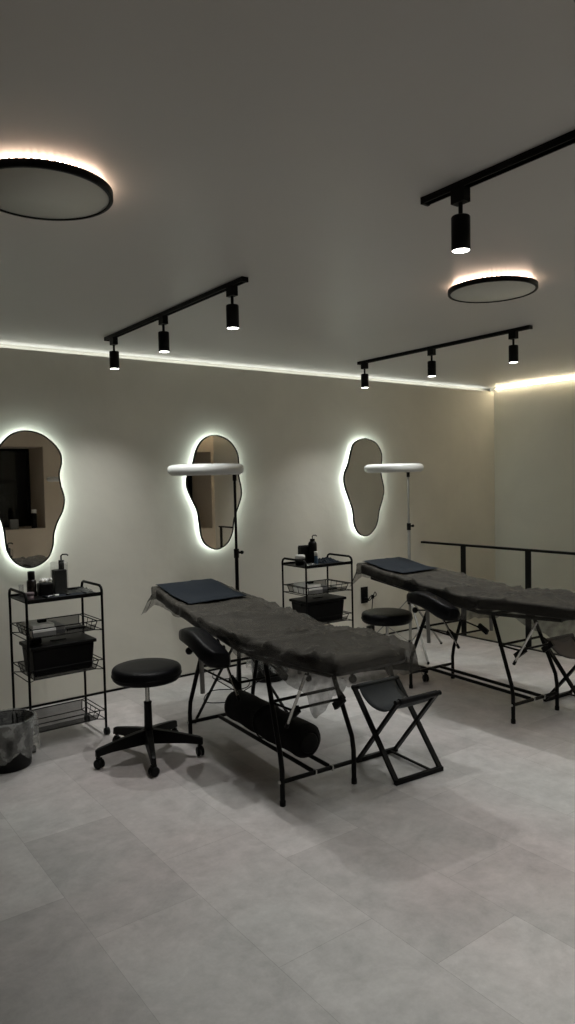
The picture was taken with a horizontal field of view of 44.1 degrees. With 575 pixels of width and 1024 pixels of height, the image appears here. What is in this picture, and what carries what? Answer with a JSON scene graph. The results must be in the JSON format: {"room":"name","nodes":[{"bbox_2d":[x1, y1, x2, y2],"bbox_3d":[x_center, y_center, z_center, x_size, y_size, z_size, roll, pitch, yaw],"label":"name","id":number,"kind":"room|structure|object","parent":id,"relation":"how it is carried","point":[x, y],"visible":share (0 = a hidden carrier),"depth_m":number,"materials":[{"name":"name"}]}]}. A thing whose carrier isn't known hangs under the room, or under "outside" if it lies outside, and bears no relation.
{"room":"service shop","nodes":[
{"label":"service shop","id":0,"kind":"room"},
{"bbox_2d":[195,668,233,718],"label":"stand leg","id":1,"kind":"object","parent":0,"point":[221,669],"depth_m":4.66,"materials":[{"name":"black metal"}]},
{"bbox_2d":[0,344,489,390],"bbox_3d":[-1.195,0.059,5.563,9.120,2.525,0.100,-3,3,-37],"label":"led strip light","id":2,"kind":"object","parent":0,"point":[1,345],"depth_m":5.92,"materials":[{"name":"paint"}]},
{"bbox_2d":[0,347,495,710],"bbox_3d":[-1.194,1.392,5.410,8.820,5.077,0.050,-3,3,-37],"label":"wall","id":3,"kind":"structure","parent":0,"point":[127,526],"depth_m":5.78,"materials":[{"name":"paint"}]},
{"bbox_2d":[0,430,64,567],"bbox_3d":[-1.789,-0.086,4.857,0.523,0.943,0.046,-3,3,-37],"label":"wall mirror","id":4,"kind":"object","parent":3,"relation":"attached to","point":[32,497],"visible":1,"depth_m":4.85,"materials":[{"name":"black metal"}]},
{"bbox_2d":[185,435,241,549],"bbox_3d":[-0.597,-0.159,5.745,0.516,0.930,0.046,-3,3,-37],"label":"wall mirror","id":5,"kind":"object","parent":3,"relation":"attached to","point":[212,496],"visible":0.88,"depth_m":5.73,"materials":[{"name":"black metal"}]},
{"bbox_2d":[15,627,419,709],"bbox_3d":[-1.651,1.349,5.032,7.640,0.016,0.006,-3,3,-37],"label":"baseboard","id":6,"kind":"structure","parent":3,"relation":"attached to","point":[248,662],"depth_m":5.24,"materials":[{"name":"black metal"}]},
{"bbox_2d":[343,438,383,535],"bbox_3d":[0.717,-0.234,6.723,0.515,0.929,0.046,-3,3,-37],"label":"wall mirror","id":7,"kind":"object","parent":3,"relation":"attached to","point":[364,491],"visible":0.92,"depth_m":6.71,"materials":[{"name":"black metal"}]},
{"bbox_2d":[361,586,367,603],"bbox_3d":[0.737,0.795,6.795,0.085,0.155,0.012,-3,3,-37],"label":"wall outlet","id":8,"kind":"object","parent":3,"relation":"attached to","point":[364,590],"visible":1,"depth_m":6.79,"materials":[{"name":"black plastic"}]},
{"bbox_2d":[364,592,376,606],"bbox_3d":[0.797,0.930,6.808,0.138,0.322,0.045,-3,3,-37],"label":"plug","id":9,"kind":"object","parent":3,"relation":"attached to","point":[371,596],"visible":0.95,"depth_m":6.79,"materials":[{"name":"black plastic"}]},
{"bbox_2d":[432,628,560,655],"bbox_3d":[2.618,1.308,5.677,0.034,0.156,4.064,-3,3,-37],"label":"trim","id":10,"kind":"structure","parent":3,"relation":"attached to","point":[432,628],"depth_m":6.62,"materials":[{"name":"black metal"}]},
{"bbox_2d":[421,541,574,647],"bbox_3d":[2.601,0.788,5.657,0.044,0.886,4.056,-3,3,-37],"label":"railing","id":11,"kind":"object","parent":10,"relation":"on","point":[462,546],"visible":0.76,"depth_m":6.32,"materials":[{"name":"black metal"}]},
{"bbox_2d":[0,0,574,388],"bbox_3d":[0.842,-1.166,2.654,9.220,0.100,7.300,-3,3,-37],"label":"ceiling","id":12,"kind":"structure","parent":0,"point":[292,148],"depth_m":2.27,"materials":[{"name":"paint"}]},
{"bbox_2d":[0,157,112,220],"bbox_3d":[-0.790,-1.041,2.287,0.444,0.045,0.444,-3,3,-37],"label":"ceiling light","id":13,"kind":"object","parent":12,"relation":"attached to","point":[31,188],"visible":1,"depth_m":2.26,"materials":[{"name":"black metal"}]},
{"bbox_2d":[104,276,247,369],"bbox_3d":[-0.704,-1.036,4.078,0.063,0.225,1.687,-3,3,-37],"label":"track light","id":14,"kind":"object","parent":12,"relation":"attached to","point":[231,288],"visible":1,"depth_m":3.97,"materials":[{"name":"black metal"}]},
{"bbox_2d":[357,325,532,387],"bbox_3d":[1.099,-1.131,5.311,0.063,0.225,1.662,-3,3,-37],"label":"track light","id":15,"kind":"object","parent":12,"relation":"attached to","point":[512,333],"visible":1,"depth_m":5.26,"materials":[{"name":"black metal"}]},
{"bbox_2d":[448,274,537,302],"bbox_3d":[1.044,-1.142,3.616,0.444,0.045,0.444,-3,3,-37],"label":"ceiling light","id":16,"kind":"object","parent":12,"relation":"attached to","point":[490,289],"visible":1,"depth_m":3.56,"materials":[{"name":"black metal"}]},
{"bbox_2d":[420,130,574,253],"bbox_3d":[1.032,-0.967,1.759,0.063,0.225,1.842,-3,3,-37],"label":"track light","id":17,"kind":"object","parent":12,"relation":"attached to","point":[459,191],"visible":1,"depth_m":2.34,"materials":[{"name":"black metal"}]},
{"bbox_2d":[0,628,574,1023],"bbox_3d":[0.625,1.478,2.975,9.020,0.150,6.550,-3,3,-37],"label":"floor","id":18,"kind":"structure","parent":0,"point":[187,893],"depth_m":2.84,"materials":[{"name":"tile"}]},
{"bbox_2d":[0,709,34,773],"bbox_3d":[-1.551,1.273,3.929,0.294,0.266,0.294,-3,3,-37],"label":"waste bin","id":19,"kind":"object","parent":18,"relation":"on","point":[12,759],"visible":0.98,"depth_m":3.85,"materials":[{"name":"black plastic"}]},
{"bbox_2d":[5,708,38,754],"bbox_3d":[-1.552,1.244,3.924,0.350,0.231,0.357,-3,3,-37],"label":"liner","id":20,"kind":"object","parent":19,"relation":"in","point":[11,732],"visible":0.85,"depth_m":3.80,"materials":[{"name":"grey"}]},
{"bbox_2d":[8,580,109,752],"bbox_3d":[-1.402,0.916,4.351,0.487,0.933,0.359,-3,3,-38],"label":"trolley","id":21,"kind":"object","parent":18,"relation":"on","point":[66,714],"visible":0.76,"depth_m":4.33,"materials":[{"name":"black metal"}]},
{"bbox_2d":[26,592,33,599],"bbox_3d":[-1.520,0.496,4.179,0.051,0.042,0.051,-3,3,-37],"label":"jar","id":22,"kind":"object","parent":21,"relation":"on","point":[30,595],"visible":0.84,"depth_m":4.16,"materials":[{"name":"plastic"}]},
{"bbox_2d":[27,571,36,596],"bbox_3d":[-1.553,0.436,4.303,0.056,0.152,0.056,-3,3,-37],"label":"bottle","id":23,"kind":"object","parent":21,"relation":"on","point":[31,582],"visible":0.82,"depth_m":4.28,"materials":[{"name":"black plastic"}]},
{"bbox_2d":[22,626,55,636],"bbox_3d":[-1.490,0.709,4.254,0.140,0.042,0.200,-3,3,-37],"label":"carton","id":24,"kind":"object","parent":21,"relation":"on","point":[48,629],"visible":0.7,"depth_m":4.17,"materials":[{"name":"white cardboard"}]},
{"bbox_2d":[22,620,53,629],"bbox_3d":[-1.496,0.674,4.254,0.130,0.026,0.180,-3,3,-39],"label":"carton","id":25,"kind":"object","parent":24,"relation":"on","point":[33,624],"visible":0.63,"depth_m":4.21,"materials":[{"name":"white cardboard"}]},
{"bbox_2d":[37,618,46,622],"bbox_3d":[-1.473,0.651,4.252,0.050,0.018,0.035,-3,3,-37],"label":"clasp","id":26,"kind":"object","parent":25,"relation":"on","point":[44,619],"visible":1,"depth_m":4.24,"materials":[{"name":"black plastic"}]},
{"bbox_2d":[37,578,52,595],"bbox_3d":[-1.484,0.455,4.341,0.082,0.107,0.070,-3,3,-37],"label":"tub","id":27,"kind":"object","parent":21,"relation":"on","point":[45,588],"visible":1,"depth_m":4.32,"materials":[{"name":"black plastic"}]},
{"bbox_2d":[10,586,100,603],"bbox_3d":[-1.414,0.506,4.329,0.455,0.023,0.319,-3,3,-38],"label":"tray","id":28,"kind":"object","parent":21,"relation":"on","point":[19,597],"depth_m":4.26,"materials":[{"name":"black metal"}]},
{"bbox_2d":[10,613,101,640],"bbox_3d":[-1.410,0.700,4.338,0.467,0.064,0.330,-3,3,-37],"label":"basket","id":29,"kind":"object","parent":21,"relation":"on","point":[69,620],"depth_m":4.31,"materials":[{"name":"black metal"}]},
{"bbox_2d":[50,620,64,629],"bbox_3d":[-1.416,0.700,4.321,0.055,0.050,0.190,-3,3,-38],"label":"carton","id":30,"kind":"object","parent":21,"relation":"on","point":[56,623],"visible":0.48,"depth_m":4.26,"materials":[{"name":"grey cardboard"}]},
{"bbox_2d":[12,654,102,681],"bbox_3d":[-1.405,0.942,4.349,0.467,0.064,0.330,-3,3,-37],"label":"basket","id":31,"kind":"object","parent":21,"relation":"on","point":[21,664],"depth_m":4.25,"materials":[{"name":"black metal"}]},
{"bbox_2d":[19,632,96,675],"bbox_3d":[-1.404,0.872,4.348,0.402,0.190,0.246,-3,3,-37],"label":"storage box","id":32,"kind":"object","parent":21,"relation":"on","point":[55,651],"visible":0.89,"depth_m":4.27,"materials":[{"name":"black plastic"}]},
{"bbox_2d":[29,638,41,644],"bbox_3d":[-1.518,0.763,4.257,0.060,0.050,0.100,-3,3,-37],"label":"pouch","id":33,"kind":"object","parent":32,"relation":"on","point":[35,641],"visible":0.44,"depth_m":4.22,"materials":[{"name":"black fabric"}]},
{"bbox_2d":[51,554,67,593],"bbox_3d":[-1.410,0.382,4.401,0.102,0.244,0.075,-3,3,-37],"label":"dispenser","id":34,"kind":"object","parent":21,"relation":"on","point":[59,576],"visible":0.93,"depth_m":4.38,"materials":[{"name":"grey plastic"}]},
{"bbox_2d":[42,591,86,597],"bbox_3d":[-1.348,0.502,4.295,0.240,0.012,0.100,-3,3,-37],"label":"tray","id":35,"kind":"object","parent":21,"relation":"on","point":[81,592],"visible":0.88,"depth_m":4.31,"materials":[{"name":"metal"}]},
{"bbox_2d":[32,698,104,735],"bbox_3d":[-1.398,1.256,4.364,0.467,0.064,0.330,-3,3,-37],"label":"basket","id":36,"kind":"object","parent":21,"relation":"on","point":[66,714],"depth_m":4.42,"materials":[{"name":"black metal"}]},
{"bbox_2d":[65,625,83,628],"bbox_3d":[-1.317,0.714,4.383,0.120,0.012,0.070,-3,3,-37],"label":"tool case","id":37,"kind":"object","parent":21,"relation":"on","point":[75,625],"visible":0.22,"depth_m":4.39,"materials":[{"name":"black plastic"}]},
{"bbox_2d":[93,658,204,776],"bbox_3d":[-0.811,1.123,4.007,0.591,0.525,0.604,-3,3,-37],"label":"stool","id":38,"kind":"object","parent":18,"relation":"on","point":[146,673],"visible":1,"depth_m":3.96,"materials":[{"name":"black leather"}]},
{"bbox_2d":[167,463,243,590],"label":"lamp","id":39,"kind":"object","parent":18,"relation":"on","point":[233,470],"depth_m":4.53,"materials":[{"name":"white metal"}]},
{"bbox_2d":[204,672,249,702],"bbox_3d":[-0.443,1.313,5.355,0.313,0.007,0.810,-1,3,0],"label":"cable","id":40,"kind":"object","parent":18,"relation":"on","point":[213,672],"visible":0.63,"depth_m":5.26,"materials":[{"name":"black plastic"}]},
{"bbox_2d":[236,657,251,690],"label":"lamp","id":41,"kind":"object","parent":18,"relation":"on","point":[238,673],"depth_m":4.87,"materials":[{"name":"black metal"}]},
{"bbox_2d":[251,657,282,682],"bbox_3d":[-0.153,1.169,5.538,0.294,0.266,0.294,-3,3,-37],"label":"waste bin","id":42,"kind":"object","parent":18,"relation":"on","point":[272,671],"visible":0.18,"depth_m":5.43,"materials":[{"name":"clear plastic"}]},
{"bbox_2d":[157,598,400,806],"bbox_3d":[-0.143,0.941,3.928,0.816,0.867,1.920,-3,3,-33],"label":"bed","id":43,"kind":"object","parent":18,"relation":"on","point":[209,651],"visible":0.34,"depth_m":3.61,"materials":[{"name":"black metal"}]},
{"bbox_2d":[179,613,244,652],"bbox_3d":[-0.242,0.627,4.056,0.502,0.156,0.820,-3,3,-33],"label":"cushion","id":44,"kind":"object","parent":43,"relation":"on","point":[222,638],"depth_m":3.79,"materials":[{"name":"black leather"}]},
{"bbox_2d":[224,690,320,757],"bbox_3d":[-0.099,1.161,3.923,0.197,0.196,0.786,-3,3,-33],"label":"bolster","id":45,"kind":"object","parent":43,"relation":"on","point":[302,738],"visible":0.91,"depth_m":3.78,"materials":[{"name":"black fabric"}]},
{"bbox_2d":[141,581,422,717],"bbox_3d":[-0.151,0.662,3.912,0.611,0.337,2.040,-3,3,-33],"label":"sheet","id":46,"kind":"object","parent":43,"relation":"on","point":[251,620],"visible":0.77,"depth_m":3.35,"materials":[{"name":"grey fabric"}]},
{"bbox_2d":[156,579,246,603],"bbox_3d":[-0.553,0.494,4.487,0.404,0.058,0.555,-3,3,-33],"label":"pad","id":47,"kind":"object","parent":46,"relation":"on","point":[193,591],"visible":1,"depth_m":4.47,"materials":[{"name":"blue fabric"}]},
{"bbox_2d":[281,553,353,680],"bbox_3d":[0.249,0.819,5.688,0.487,0.933,0.359,-3,3,-35],"label":"trolley","id":48,"kind":"object","parent":18,"relation":"on","point":[306,566],"visible":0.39,"depth_m":5.63,"materials":[{"name":"black metal"}]},
{"bbox_2d":[295,554,304,564],"bbox_3d":[0.099,0.377,5.602,0.082,0.080,0.082,-3,3,-37],"label":"container","id":49,"kind":"object","parent":48,"relation":"on","point":[299,556],"visible":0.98,"depth_m":5.57,"materials":[{"name":"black plastic"}]},
{"bbox_2d":[298,545,308,562],"bbox_3d":[0.131,0.340,5.693,0.085,0.144,0.050,-3,3,-37],"label":"jar","id":50,"kind":"object","parent":48,"relation":"on","point":[302,549],"visible":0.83,"depth_m":5.67,"materials":[{"name":"black plastic"}]},
{"bbox_2d":[293,587,322,593],"bbox_3d":[0.161,0.612,5.591,0.140,0.042,0.200,-3,3,-37],"label":"carton","id":51,"kind":"object","parent":48,"relation":"on","point":[294,588],"visible":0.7,"depth_m":5.54,"materials":[{"name":"white cardboard"}]},
{"bbox_2d":[294,582,320,587],"bbox_3d":[0.155,0.578,5.592,0.130,0.026,0.180,-3,3,-39],"label":"carton","id":52,"kind":"object","parent":51,"relation":"on","point":[302,584],"visible":0.62,"depth_m":5.55,"materials":[{"name":"white cardboard"}]},
{"bbox_2d":[308,535,316,562],"bbox_3d":[0.201,0.296,5.702,0.070,0.226,0.071,-1,3,7],"label":"dispenser","id":53,"kind":"object","parent":48,"relation":"on","point":[312,545],"visible":0.88,"depth_m":5.67,"materials":[{"name":"black plastic"}]},
{"bbox_2d":[314,551,317,563],"bbox_3d":[0.226,0.362,5.609,0.030,0.102,0.030,-3,3,-37],"label":"bottle","id":54,"kind":"object","parent":48,"relation":"on","point":[315,552],"visible":1,"depth_m":5.60,"materials":[{"name":"blue plastic"}]},
{"bbox_2d":[283,561,350,568],"bbox_3d":[0.237,0.409,5.667,0.455,0.023,0.319,-3,3,-35],"label":"tray","id":55,"kind":"object","parent":48,"relation":"on","point":[307,565],"depth_m":5.56,"materials":[{"name":"black metal"}]},
{"bbox_2d":[283,579,350,596],"bbox_3d":[0.241,0.603,5.676,0.470,0.064,0.334,-3,3,-37],"label":"basket","id":56,"kind":"object","parent":48,"relation":"on","point":[290,586],"depth_m":5.62,"materials":[{"name":"black metal"}]},
{"bbox_2d":[289,593,345,620],"bbox_3d":[0.244,0.775,5.684,0.402,0.190,0.246,-3,3,-37],"label":"storage box","id":57,"kind":"object","parent":48,"relation":"on","point":[320,605],"visible":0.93,"depth_m":5.60,"materials":[{"name":"black plastic"}]},
{"bbox_2d":[318,557,338,563],"bbox_3d":[0.304,0.383,5.757,0.180,0.041,0.190,-3,3,-37],"label":"cloth","id":58,"kind":"object","parent":48,"relation":"on","point":[326,559],"visible":0.86,"depth_m":5.71,"materials":[{"name":"blue fabric"}]},
{"bbox_2d":[314,611,351,623],"bbox_3d":[0.246,0.845,5.687,0.470,0.064,0.334,-3,3,-37],"label":"basket","id":59,"kind":"object","parent":48,"relation":"on","point":[339,619],"depth_m":5.62,"materials":[{"name":"black metal"}]},
{"bbox_2d":[349,608,428,682],"bbox_3d":[0.759,1.024,5.435,0.604,0.525,0.591,-1,3,-2],"label":"stool","id":60,"kind":"object","parent":18,"relation":"on","point":[386,617],"visible":0.37,"depth_m":5.34,"materials":[{"name":"black leather"}]},
{"bbox_2d":[364,463,423,559],"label":"lamp","id":61,"kind":"object","parent":18,"relation":"on","point":[408,468],"depth_m":5.89,"materials":[{"name":"white metal"}]},
{"bbox_2d":[351,675,443,785],"bbox_3d":[0.584,1.148,3.789,0.326,0.433,0.372,-3,3,-32],"label":"folding stool","id":62,"kind":"object","parent":18,"relation":"on","point":[386,694],"visible":0.99,"depth_m":3.79,"materials":[{"name":"black metal"}]},
{"bbox_2d":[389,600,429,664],"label":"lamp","id":63,"kind":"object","parent":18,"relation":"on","point":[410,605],"depth_m":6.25,"materials":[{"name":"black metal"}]},
{"bbox_2d":[369,571,570,723],"bbox_3d":[1.290,0.862,4.981,0.816,0.867,1.920,-3,3,-33],"label":"bed","id":64,"kind":"object","parent":18,"relation":"on","point":[439,607],"visible":0.56,"depth_m":4.74,"materials":[{"name":"black metal"}]},
{"bbox_2d":[394,582,476,606],"bbox_3d":[1.190,0.548,5.109,0.502,0.156,0.820,-3,3,-33],"label":"cushion","id":65,"kind":"object","parent":64,"relation":"on","point":[408,587],"depth_m":5.12,"materials":[{"name":"black leather"}]},
{"bbox_2d":[350,562,574,641],"bbox_3d":[1.271,0.559,4.945,0.624,0.290,2.048,-3,3,-35],"label":"sheet","id":66,"kind":"object","parent":64,"relation":"on","point":[459,586],"visible":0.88,"depth_m":4.59,"materials":[{"name":"grey fabric"}]},
{"bbox_2d":[363,557,436,572],"bbox_3d":[0.877,0.411,5.560,0.400,0.054,0.519,-3,3,-33],"label":"pad","id":67,"kind":"object","parent":66,"relation":"on","point":[397,564],"visible":1,"depth_m":5.55,"materials":[{"name":"blue fabric"}]},
{"bbox_2d":[478,602,570,617],"bbox_3d":[1.615,0.587,4.459,0.505,0.092,0.705,-3,3,-33],"label":"cushion","id":68,"kind":"object","parent":64,"relation":"on","point":[493,602],"depth_m":4.35,"materials":[{"name":"black leather"}]},
{"bbox_2d":[543,636,574,701],"bbox_3d":[1.961,1.074,4.757,0.326,0.433,0.372,-3,3,-33],"label":"folding stool","id":69,"kind":"object","parent":18,"relation":"on","point":[566,649],"visible":0.63,"depth_m":4.78,"materials":[{"name":"black metal"}]},
{"bbox_2d":[490,376,574,652],"bbox_3d":[4.230,1.243,5.591,0.100,5.125,6.240,-3,3,-37],"label":"wall","id":70,"kind":"structure","parent":0,"point":[534,425],"depth_m":7.54,"materials":[{"name":"paint"}]},
{"bbox_2d":[495,377,574,389],"bbox_3d":[4.145,-1.292,5.421,0.013,0.018,6.150,-3,3,-37],"label":"led strip","id":71,"kind":"object","parent":70,"relation":"attached to","point":[573,377],"visible":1,"depth_m":7.47,"materials":[{"name":"white plastic"}]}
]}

